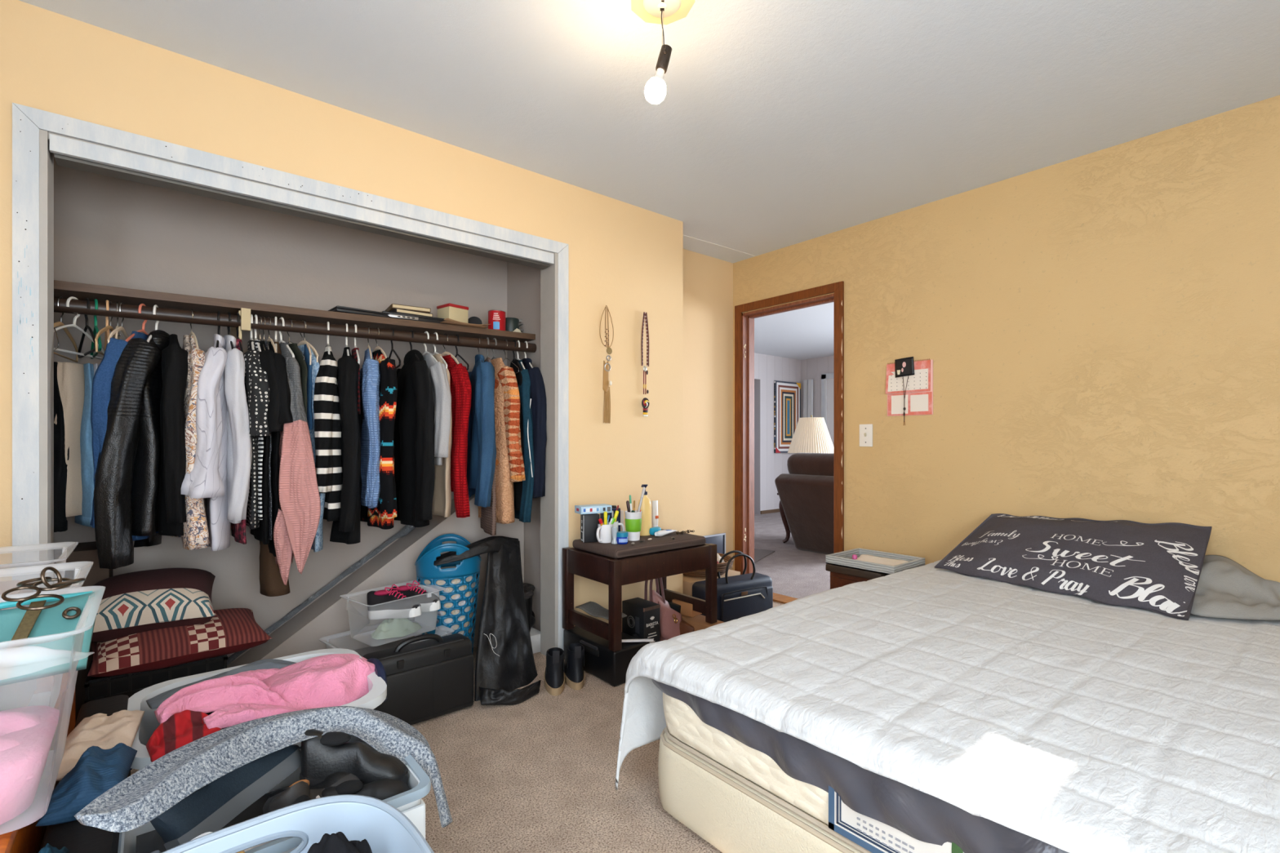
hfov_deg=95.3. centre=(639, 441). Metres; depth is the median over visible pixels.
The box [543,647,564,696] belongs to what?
boot
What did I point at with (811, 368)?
wall
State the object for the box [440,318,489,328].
paper stack
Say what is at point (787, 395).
painting
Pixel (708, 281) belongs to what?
wall
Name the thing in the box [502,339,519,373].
clothes hanger
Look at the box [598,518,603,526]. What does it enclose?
marker
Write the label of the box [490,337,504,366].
clothes hanger
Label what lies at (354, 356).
shirt
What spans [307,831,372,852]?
garment
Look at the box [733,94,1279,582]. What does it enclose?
wall
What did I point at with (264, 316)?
clothes hanger
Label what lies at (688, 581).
carton
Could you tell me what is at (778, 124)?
ceiling
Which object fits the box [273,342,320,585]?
cardigan
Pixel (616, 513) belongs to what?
highlighter
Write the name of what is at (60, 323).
clothes hanger
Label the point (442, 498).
shirt
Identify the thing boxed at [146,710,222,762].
plaid cloth
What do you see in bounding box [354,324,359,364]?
clothes hanger
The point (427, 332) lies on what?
clothes hanger
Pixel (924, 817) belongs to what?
sheet
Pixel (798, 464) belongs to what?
cushion
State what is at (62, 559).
storage bin
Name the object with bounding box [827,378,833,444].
door
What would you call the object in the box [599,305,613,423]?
necklace
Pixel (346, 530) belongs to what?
jacket
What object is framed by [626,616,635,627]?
picture
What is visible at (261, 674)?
hood
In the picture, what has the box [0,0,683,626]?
wall
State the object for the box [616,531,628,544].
jar
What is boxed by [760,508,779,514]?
baseboard
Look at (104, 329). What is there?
clothes hanger
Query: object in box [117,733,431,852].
laundry basket
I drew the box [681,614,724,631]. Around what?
shoe box
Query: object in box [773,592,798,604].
trim
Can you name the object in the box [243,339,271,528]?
blouse
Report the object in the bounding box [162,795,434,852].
laundry basket
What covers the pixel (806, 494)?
recliner
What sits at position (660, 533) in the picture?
toothpaste tube
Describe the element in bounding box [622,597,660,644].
box
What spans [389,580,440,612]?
shoe
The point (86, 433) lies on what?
jeans
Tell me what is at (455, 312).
tin
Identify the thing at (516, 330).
scrap
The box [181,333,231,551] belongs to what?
jacket
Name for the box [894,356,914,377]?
print
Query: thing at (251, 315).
clothes hanger
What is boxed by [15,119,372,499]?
trim
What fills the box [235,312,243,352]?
clothes hanger
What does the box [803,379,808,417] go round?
board
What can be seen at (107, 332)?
clothes hanger
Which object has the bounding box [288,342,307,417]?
jumper
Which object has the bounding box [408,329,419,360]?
clothes hanger
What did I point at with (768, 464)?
wall
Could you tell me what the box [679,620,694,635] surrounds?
case
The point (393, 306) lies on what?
book
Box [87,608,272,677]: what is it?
cushion
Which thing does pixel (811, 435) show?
table lamp
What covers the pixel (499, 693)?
hood
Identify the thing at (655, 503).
tube
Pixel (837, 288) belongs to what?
door frame
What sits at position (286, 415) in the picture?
t-shirt
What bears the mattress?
on the box spring
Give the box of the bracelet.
[675,529,694,534]
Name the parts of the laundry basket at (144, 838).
panel, panel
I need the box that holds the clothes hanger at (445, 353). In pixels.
[441,333,458,364]
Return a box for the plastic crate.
[84,654,227,703]
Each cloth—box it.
[0,705,61,825]
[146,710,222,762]
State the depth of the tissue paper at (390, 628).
2.54 m
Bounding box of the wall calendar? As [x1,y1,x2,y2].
[885,358,933,416]
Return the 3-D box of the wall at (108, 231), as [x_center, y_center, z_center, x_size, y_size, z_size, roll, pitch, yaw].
[-1.636,-0.110,2.866,2.350,2.440,0.100,0,0,-40]
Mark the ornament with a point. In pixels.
(718, 557)
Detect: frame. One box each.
[703,533,725,554]
[734,280,844,574]
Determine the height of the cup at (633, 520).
0.143 m
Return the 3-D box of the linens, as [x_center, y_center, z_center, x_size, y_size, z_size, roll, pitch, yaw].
[-1.503,0.510,1.150,0.420,0.180,0.220,0,0,-40]
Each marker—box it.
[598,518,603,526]
[626,500,630,512]
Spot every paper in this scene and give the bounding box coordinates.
[370,617,422,639]
[855,554,907,565]
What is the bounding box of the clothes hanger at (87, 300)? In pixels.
[77,297,95,358]
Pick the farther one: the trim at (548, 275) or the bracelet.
the bracelet
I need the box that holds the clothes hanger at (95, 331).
[90,298,102,359]
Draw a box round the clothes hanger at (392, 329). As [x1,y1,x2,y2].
[388,328,400,368]
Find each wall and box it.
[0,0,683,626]
[53,155,506,666]
[226,493,524,668]
[506,262,540,631]
[683,248,733,570]
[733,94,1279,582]
[754,352,800,514]
[800,355,833,428]
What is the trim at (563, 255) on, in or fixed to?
attached to the wall at (626, 258)
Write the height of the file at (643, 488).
0.253 m
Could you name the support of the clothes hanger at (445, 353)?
hanging from the closet rod
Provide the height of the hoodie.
0.534 m
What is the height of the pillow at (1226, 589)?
0.155 m
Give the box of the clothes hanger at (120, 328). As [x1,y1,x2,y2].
[106,302,128,342]
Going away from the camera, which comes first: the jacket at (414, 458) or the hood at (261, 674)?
the hood at (261, 674)
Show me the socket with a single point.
(664, 58)
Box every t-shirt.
[250,340,283,544]
[259,341,293,556]
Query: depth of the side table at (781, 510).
6.34 m
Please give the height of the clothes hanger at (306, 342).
0.210 m
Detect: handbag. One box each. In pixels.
[644,577,681,641]
[692,550,773,622]
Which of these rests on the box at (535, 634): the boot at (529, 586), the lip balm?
the boot at (529, 586)
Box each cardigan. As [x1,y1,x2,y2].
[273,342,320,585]
[480,357,496,536]
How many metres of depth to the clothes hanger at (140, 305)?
2.16 m
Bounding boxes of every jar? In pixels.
[505,317,519,331]
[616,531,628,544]
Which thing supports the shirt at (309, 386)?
hanging from the clothes hanger at (306, 342)
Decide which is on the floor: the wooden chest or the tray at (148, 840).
the wooden chest
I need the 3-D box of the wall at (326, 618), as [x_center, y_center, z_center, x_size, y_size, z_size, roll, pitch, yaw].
[-1.304,0.608,2.937,1.490,1.004,0.214,0,0,-40]
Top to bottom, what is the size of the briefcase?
0.330 m
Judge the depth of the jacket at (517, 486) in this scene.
3.01 m
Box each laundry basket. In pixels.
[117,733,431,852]
[127,648,386,770]
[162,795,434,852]
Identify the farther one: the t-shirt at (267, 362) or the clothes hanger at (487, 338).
the clothes hanger at (487, 338)
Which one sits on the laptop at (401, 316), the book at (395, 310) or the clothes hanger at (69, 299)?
the book at (395, 310)
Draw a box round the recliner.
[774,453,833,554]
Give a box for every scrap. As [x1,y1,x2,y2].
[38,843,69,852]
[512,328,520,332]
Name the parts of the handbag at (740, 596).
handle, handle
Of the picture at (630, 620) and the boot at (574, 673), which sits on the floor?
the boot at (574, 673)
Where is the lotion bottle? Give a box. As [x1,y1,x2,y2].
[638,484,651,536]
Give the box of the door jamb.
[742,293,834,573]
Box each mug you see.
[596,523,613,542]
[603,520,624,531]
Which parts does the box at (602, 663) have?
handle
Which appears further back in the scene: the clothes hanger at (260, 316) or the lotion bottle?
the lotion bottle
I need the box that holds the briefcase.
[362,633,474,725]
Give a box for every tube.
[652,500,658,527]
[654,529,676,536]
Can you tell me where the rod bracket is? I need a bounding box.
[230,307,250,339]
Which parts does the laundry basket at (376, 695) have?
handle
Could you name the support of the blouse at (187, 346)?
hanging from the clothes hanger at (192, 333)
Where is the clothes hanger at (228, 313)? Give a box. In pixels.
[226,311,234,349]
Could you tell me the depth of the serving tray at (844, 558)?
3.02 m
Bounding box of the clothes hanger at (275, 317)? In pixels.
[275,316,276,351]
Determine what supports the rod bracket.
attached to the wall at (108, 231)
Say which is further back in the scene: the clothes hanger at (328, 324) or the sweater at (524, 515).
the sweater at (524, 515)
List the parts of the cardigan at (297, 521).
panel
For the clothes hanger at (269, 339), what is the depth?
2.39 m
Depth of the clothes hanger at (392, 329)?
2.73 m
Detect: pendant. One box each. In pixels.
[641,397,648,408]
[894,356,914,425]
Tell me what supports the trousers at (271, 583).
hanging from the clothes hanger at (281, 317)
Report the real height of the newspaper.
0.028 m
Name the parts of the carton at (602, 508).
panel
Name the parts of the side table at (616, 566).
leg, leg, leg, leg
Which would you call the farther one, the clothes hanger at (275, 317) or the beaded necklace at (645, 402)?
the beaded necklace at (645, 402)
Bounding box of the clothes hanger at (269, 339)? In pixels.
[266,316,276,352]
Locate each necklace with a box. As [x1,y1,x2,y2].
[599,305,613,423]
[641,311,648,416]
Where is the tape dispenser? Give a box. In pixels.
[648,526,661,535]
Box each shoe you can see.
[262,781,311,814]
[266,772,359,799]
[321,778,410,799]
[366,584,421,619]
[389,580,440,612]
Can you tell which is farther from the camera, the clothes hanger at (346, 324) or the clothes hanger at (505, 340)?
the clothes hanger at (505, 340)
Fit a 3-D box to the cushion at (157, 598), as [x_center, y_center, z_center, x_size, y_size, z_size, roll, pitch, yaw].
[-1.798,0.595,2.146,0.380,0.220,0.330,0,0,-36]
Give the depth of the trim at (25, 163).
1.76 m
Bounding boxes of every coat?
[157,333,188,536]
[433,536,541,705]
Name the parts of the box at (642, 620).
panel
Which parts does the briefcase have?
handle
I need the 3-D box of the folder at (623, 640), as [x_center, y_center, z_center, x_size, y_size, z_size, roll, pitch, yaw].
[-0.025,0.935,2.736,0.190,0.029,0.016,0,0,-22]
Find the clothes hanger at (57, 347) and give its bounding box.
[53,327,58,350]
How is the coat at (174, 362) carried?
hanging from the clothes hanger at (155, 305)
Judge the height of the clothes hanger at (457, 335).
0.203 m
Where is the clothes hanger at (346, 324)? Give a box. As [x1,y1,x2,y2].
[345,323,349,355]
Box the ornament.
[716,553,724,562]
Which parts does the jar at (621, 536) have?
lid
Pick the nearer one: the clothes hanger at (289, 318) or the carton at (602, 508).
the clothes hanger at (289, 318)
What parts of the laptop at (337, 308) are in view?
lid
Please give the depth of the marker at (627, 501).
2.92 m
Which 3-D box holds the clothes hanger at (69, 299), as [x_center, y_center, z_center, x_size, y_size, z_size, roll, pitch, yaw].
[-2.004,-0.410,2.066,0.008,0.203,0.334,0,0,-12]
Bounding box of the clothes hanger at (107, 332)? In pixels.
[103,300,110,351]
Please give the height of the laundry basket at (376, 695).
0.409 m
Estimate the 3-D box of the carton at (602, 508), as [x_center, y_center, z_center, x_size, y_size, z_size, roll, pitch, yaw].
[-0.233,0.338,2.907,0.166,0.036,0.087,0,0,-28]
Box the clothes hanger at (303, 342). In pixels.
[297,320,318,362]
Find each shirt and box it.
[55,710,145,781]
[223,334,252,524]
[303,343,312,430]
[351,347,360,413]
[359,348,380,508]
[431,354,452,517]
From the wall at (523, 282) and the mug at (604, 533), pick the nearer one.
the mug at (604, 533)
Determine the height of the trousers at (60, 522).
0.571 m
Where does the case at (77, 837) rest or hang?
on the floor
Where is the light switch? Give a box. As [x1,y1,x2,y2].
[859,424,872,446]
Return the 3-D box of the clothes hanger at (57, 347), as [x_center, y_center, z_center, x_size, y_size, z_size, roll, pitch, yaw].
[-2.047,-0.409,2.030,0.329,0.198,0.004,0,0,39]
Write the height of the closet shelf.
0.070 m
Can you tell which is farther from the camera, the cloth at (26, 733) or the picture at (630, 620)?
the picture at (630, 620)
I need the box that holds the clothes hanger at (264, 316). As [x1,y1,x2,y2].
[262,315,269,349]
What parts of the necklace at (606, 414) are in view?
cord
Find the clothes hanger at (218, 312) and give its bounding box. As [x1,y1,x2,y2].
[216,311,220,347]
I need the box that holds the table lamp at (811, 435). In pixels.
[787,415,833,453]
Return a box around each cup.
[603,520,617,531]
[624,510,641,541]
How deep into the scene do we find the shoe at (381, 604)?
2.55 m
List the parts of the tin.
lid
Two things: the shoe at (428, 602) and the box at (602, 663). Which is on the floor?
the box at (602, 663)
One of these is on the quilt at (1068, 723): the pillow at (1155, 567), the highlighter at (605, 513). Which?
the pillow at (1155, 567)
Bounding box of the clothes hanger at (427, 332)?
[422,331,437,362]
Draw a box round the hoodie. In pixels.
[422,353,451,465]
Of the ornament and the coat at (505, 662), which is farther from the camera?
the ornament
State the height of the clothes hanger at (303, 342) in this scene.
0.211 m
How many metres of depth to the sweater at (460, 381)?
2.75 m
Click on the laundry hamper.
(425, 568)
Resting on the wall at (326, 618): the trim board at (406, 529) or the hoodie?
the trim board at (406, 529)
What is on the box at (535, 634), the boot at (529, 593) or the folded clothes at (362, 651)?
the boot at (529, 593)
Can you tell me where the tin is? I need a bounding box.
[436,302,468,323]
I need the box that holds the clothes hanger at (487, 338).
[486,337,491,363]
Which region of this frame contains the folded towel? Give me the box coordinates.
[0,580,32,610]
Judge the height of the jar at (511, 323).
0.090 m
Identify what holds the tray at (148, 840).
on the laundry basket at (144, 838)
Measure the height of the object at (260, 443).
0.713 m
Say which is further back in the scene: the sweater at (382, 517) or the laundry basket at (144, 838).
the sweater at (382, 517)
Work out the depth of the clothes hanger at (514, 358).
3.14 m
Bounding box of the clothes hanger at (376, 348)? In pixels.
[372,327,386,358]
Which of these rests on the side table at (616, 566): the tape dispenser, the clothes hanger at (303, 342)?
the tape dispenser
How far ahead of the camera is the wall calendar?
3.32 m
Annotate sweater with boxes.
[74,706,453,832]
[313,345,342,521]
[360,349,397,529]
[442,355,471,517]
[478,357,525,524]
[514,360,534,522]
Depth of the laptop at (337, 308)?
2.66 m
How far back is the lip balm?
3.10 m
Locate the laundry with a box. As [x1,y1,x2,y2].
[423,566,476,638]
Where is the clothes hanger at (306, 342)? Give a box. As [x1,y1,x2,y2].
[302,320,311,364]
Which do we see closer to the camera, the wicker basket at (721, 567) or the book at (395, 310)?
the book at (395, 310)
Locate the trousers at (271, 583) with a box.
[259,342,289,596]
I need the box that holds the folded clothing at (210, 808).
[150,744,301,850]
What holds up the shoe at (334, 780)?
in the laundry basket at (144, 838)
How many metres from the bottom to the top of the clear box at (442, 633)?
0.233 m
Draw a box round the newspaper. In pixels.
[575,601,626,620]
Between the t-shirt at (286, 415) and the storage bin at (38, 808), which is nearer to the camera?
the storage bin at (38, 808)
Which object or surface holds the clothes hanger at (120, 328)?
hanging from the closet rod
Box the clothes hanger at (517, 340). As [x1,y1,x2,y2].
[516,340,524,368]
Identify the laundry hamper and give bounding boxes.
[414,533,481,654]
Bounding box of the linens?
[0,679,36,711]
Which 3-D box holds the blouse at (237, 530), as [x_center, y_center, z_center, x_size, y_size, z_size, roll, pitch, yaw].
[-1.636,-0.005,2.372,0.037,0.800,0.371,0,0,-39]
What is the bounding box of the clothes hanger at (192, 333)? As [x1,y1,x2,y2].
[189,308,198,349]
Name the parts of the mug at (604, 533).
handle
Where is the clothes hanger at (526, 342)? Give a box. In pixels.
[524,341,533,368]
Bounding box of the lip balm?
[852,554,857,559]
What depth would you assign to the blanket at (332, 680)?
1.63 m
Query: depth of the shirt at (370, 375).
2.49 m
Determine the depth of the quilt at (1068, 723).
1.43 m
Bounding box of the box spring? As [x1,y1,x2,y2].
[657,728,861,852]
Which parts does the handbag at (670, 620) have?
handle, handle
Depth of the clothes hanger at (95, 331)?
2.09 m
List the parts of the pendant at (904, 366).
cord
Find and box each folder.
[622,639,653,642]
[632,634,640,639]
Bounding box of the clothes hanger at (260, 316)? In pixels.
[258,315,265,350]
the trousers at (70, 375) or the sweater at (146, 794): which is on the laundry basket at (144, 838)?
the sweater at (146, 794)
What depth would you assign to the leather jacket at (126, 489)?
1.98 m
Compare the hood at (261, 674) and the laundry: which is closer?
the hood at (261, 674)
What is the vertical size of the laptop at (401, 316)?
0.030 m
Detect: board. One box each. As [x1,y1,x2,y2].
[226,524,415,665]
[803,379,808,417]
[807,379,813,417]
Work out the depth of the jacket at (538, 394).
2.98 m
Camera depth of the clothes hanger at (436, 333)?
2.87 m
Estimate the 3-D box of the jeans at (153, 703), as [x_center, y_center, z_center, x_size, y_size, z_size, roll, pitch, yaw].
[-1.243,0.717,1.754,0.141,0.060,0.422,0,0,29]
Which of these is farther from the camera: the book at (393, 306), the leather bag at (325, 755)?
the book at (393, 306)
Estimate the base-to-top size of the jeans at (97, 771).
0.089 m
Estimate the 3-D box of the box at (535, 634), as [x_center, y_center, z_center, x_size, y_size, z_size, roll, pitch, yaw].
[-0.633,1.060,3.115,0.150,0.095,0.220,0,0,-40]
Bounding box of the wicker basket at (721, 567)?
[683,552,733,577]
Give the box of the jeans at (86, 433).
[75,363,94,527]
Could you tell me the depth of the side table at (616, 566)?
2.84 m
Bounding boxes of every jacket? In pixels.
[89,331,158,541]
[93,329,169,568]
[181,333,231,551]
[329,346,363,544]
[393,349,435,527]
[466,354,496,507]
[509,360,523,511]
[521,358,546,497]
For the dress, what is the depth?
2.42 m
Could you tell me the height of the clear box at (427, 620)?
0.187 m
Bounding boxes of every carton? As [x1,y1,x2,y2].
[574,503,611,514]
[672,599,702,617]
[683,569,740,596]
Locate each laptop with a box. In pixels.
[328,305,399,319]
[382,311,446,324]
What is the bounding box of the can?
[488,309,506,330]
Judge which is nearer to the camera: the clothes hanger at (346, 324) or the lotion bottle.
the clothes hanger at (346, 324)
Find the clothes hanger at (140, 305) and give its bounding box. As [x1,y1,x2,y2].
[125,303,148,342]
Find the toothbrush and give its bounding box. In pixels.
[629,494,631,512]
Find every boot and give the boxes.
[523,583,534,617]
[524,588,535,631]
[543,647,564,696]
[564,643,584,690]
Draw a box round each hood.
[146,329,169,350]
[234,668,279,680]
[403,349,423,364]
[479,680,541,705]
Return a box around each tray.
[135,786,288,852]
[826,547,924,574]
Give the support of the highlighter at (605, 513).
in the mug at (604, 533)
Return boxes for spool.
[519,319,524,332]
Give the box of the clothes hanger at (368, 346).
[366,326,372,359]
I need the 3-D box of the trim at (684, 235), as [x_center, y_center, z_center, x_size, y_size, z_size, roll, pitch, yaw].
[0.494,-1.329,3.926,0.841,0.004,0.008,0,0,-38]
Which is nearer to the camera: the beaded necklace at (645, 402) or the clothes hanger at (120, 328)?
the clothes hanger at (120, 328)
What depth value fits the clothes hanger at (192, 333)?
2.23 m
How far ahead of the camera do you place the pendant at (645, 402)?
3.32 m
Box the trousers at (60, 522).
[53,361,69,532]
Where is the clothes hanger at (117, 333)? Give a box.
[115,302,119,339]
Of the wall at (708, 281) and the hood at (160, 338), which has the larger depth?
the wall at (708, 281)
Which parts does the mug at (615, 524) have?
handle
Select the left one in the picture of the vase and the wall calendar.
the vase
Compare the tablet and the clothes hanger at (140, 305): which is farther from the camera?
the tablet
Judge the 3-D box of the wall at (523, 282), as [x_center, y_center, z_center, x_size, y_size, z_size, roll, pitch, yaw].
[-0.580,-0.110,3.336,0.125,2.440,0.529,0,0,-40]
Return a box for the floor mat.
[754,548,774,563]
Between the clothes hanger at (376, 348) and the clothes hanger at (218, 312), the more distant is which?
the clothes hanger at (376, 348)
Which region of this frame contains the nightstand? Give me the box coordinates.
[825,564,887,589]
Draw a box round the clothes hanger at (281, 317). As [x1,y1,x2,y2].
[278,316,294,357]
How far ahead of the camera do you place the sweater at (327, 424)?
2.38 m
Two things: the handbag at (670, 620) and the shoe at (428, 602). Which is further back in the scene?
the handbag at (670, 620)
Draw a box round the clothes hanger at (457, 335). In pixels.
[453,334,469,370]
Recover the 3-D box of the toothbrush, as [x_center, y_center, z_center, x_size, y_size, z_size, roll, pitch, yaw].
[-0.043,0.376,2.930,0.023,0.213,0.010,0,0,-15]
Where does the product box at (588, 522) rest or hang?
on the side table at (616, 566)
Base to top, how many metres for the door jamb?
2.050 m
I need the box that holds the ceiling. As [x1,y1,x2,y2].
[19,0,1279,359]
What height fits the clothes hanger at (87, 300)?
0.203 m
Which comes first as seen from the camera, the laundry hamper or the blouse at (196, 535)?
the blouse at (196, 535)
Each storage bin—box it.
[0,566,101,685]
[0,597,89,835]
[27,567,80,707]
[53,546,66,595]
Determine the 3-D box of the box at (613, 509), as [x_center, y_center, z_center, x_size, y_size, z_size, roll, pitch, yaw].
[-0.153,0.419,3.009,0.100,0.148,0.045,0,0,-32]
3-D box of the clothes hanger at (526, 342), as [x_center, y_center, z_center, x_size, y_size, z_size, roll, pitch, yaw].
[-0.629,-0.449,3.210,0.009,0.203,0.334,0,0,-26]
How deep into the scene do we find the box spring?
1.52 m
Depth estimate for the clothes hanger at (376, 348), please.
2.69 m
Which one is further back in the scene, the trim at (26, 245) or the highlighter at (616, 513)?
the highlighter at (616, 513)
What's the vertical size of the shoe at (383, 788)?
0.082 m
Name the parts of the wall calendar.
note panel, note panel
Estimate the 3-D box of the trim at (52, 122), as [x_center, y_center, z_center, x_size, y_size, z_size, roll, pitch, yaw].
[-1.124,-0.982,2.372,1.957,0.058,0.014,0,0,-40]
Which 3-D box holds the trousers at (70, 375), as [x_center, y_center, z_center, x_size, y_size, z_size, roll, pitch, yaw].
[-2.006,-0.008,2.073,0.129,0.529,0.311,0,0,-12]
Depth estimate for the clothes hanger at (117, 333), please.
2.12 m
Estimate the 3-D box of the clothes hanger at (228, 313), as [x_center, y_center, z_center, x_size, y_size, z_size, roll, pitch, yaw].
[-1.658,-0.420,2.354,0.009,0.203,0.334,0,0,-40]
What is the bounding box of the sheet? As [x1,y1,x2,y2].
[651,679,1068,852]
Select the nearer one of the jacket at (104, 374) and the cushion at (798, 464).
the jacket at (104, 374)
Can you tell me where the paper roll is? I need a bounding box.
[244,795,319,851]
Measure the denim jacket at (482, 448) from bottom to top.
0.763 m
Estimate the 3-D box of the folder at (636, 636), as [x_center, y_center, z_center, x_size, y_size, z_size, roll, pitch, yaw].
[-0.011,1.035,2.852,0.020,0.164,0.127,0,0,-32]
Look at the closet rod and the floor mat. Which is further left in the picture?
the closet rod
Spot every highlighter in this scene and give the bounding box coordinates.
[603,511,607,524]
[613,510,618,522]
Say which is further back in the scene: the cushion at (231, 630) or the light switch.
the light switch
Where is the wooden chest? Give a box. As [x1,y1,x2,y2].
[0,671,75,852]
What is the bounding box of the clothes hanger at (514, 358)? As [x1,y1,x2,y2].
[512,340,522,371]
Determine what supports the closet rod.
attached to the wall
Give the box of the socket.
[655,44,671,73]
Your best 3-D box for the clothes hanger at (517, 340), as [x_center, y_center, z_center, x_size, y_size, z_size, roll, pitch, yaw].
[-0.664,-0.448,3.180,0.009,0.203,0.334,0,0,-24]
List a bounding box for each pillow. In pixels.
[933,513,1212,620]
[1190,555,1279,620]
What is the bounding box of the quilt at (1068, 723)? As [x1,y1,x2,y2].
[615,560,1279,852]
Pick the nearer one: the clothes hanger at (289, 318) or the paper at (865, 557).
the clothes hanger at (289, 318)
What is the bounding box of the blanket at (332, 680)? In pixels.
[154,653,374,728]
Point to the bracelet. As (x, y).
(687, 531)
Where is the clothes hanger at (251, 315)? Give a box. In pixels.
[249,314,254,350]
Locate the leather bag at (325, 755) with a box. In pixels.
[299,728,407,786]
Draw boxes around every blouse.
[169,335,210,550]
[182,334,191,413]
[231,338,246,544]
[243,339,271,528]
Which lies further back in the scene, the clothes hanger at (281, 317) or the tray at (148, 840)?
the clothes hanger at (281, 317)
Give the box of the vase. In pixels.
[611,527,617,544]
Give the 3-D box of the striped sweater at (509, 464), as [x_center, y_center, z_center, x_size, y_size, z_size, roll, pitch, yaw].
[-0.767,-0.009,3.093,0.140,0.843,0.537,0,0,-34]
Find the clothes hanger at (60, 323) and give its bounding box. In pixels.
[53,296,78,362]
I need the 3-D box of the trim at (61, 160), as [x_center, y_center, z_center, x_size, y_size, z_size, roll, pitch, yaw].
[-1.167,-0.910,2.419,1.782,0.044,0.070,0,0,-40]
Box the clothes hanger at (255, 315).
[253,314,261,351]
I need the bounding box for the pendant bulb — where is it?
[631,0,695,103]
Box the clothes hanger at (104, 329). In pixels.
[94,301,115,355]
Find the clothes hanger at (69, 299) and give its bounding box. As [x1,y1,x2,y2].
[53,296,104,359]
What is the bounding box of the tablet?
[666,600,680,613]
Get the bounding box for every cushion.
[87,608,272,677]
[90,568,215,642]
[786,453,833,475]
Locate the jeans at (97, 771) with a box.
[35,742,137,826]
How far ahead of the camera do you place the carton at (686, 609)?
3.15 m
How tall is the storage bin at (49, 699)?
0.305 m
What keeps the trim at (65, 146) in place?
attached to the wall at (626, 258)
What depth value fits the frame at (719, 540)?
4.20 m
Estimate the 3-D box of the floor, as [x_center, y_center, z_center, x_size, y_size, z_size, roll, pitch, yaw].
[1.246,1.160,4.288,9.400,0.100,7.800,0,0,-40]
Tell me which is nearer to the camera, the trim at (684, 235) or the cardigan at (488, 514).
the cardigan at (488, 514)
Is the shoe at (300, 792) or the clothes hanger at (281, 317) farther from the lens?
the clothes hanger at (281, 317)
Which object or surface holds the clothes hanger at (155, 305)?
hanging from the closet rod
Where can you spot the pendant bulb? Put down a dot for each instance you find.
(656, 11)
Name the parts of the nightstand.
drawer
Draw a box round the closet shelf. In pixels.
[53,280,535,342]
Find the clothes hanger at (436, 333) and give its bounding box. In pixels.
[432,332,447,368]
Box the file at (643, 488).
[637,487,644,511]
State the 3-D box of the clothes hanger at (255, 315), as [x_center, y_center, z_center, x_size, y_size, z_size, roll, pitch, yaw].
[-1.588,-0.422,2.412,0.009,0.203,0.334,0,0,-39]
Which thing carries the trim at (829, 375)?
attached to the wall at (811, 368)
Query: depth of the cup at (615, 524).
2.93 m
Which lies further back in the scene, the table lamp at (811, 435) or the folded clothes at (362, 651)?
the table lamp at (811, 435)
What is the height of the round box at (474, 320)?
0.081 m
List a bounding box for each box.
[53,541,112,724]
[326,626,447,648]
[346,583,439,646]
[467,316,482,324]
[529,626,540,653]
[564,626,647,687]
[580,513,599,542]
[600,507,620,531]
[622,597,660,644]
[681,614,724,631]
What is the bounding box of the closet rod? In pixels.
[53,297,536,352]
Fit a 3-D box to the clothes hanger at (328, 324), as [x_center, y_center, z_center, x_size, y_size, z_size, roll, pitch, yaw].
[-1.381,-0.428,2.584,0.009,0.203,0.334,0,0,-30]
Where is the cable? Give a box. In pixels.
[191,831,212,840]
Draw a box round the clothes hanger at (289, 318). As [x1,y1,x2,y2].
[286,318,304,359]
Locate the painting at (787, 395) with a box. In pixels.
[773,380,800,453]
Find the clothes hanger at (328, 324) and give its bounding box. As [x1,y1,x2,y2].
[327,321,330,354]
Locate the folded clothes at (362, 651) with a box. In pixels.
[354,639,421,656]
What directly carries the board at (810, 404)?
on the floor
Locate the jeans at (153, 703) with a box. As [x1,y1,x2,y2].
[146,658,296,709]
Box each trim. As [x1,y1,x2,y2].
[12,102,39,595]
[13,102,568,253]
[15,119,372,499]
[17,244,33,359]
[39,128,558,656]
[49,133,554,264]
[54,153,549,269]
[558,244,568,650]
[684,235,755,256]
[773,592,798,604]
[821,373,833,426]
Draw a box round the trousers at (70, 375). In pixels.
[53,361,84,516]
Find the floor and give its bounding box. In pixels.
[130,511,830,852]
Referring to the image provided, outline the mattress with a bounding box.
[662,692,964,852]
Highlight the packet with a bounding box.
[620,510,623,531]
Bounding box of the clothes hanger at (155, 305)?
[146,304,159,342]
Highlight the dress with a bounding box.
[297,344,325,551]
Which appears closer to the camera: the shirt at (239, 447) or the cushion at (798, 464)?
the shirt at (239, 447)
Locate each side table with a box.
[562,528,716,652]
[777,493,790,542]
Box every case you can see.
[40,694,130,852]
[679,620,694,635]
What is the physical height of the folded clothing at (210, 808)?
0.153 m
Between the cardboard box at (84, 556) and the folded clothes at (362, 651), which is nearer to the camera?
the cardboard box at (84, 556)
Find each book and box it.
[384,303,431,313]
[389,308,432,316]
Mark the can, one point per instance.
(496, 318)
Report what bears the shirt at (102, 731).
on the case at (77, 837)

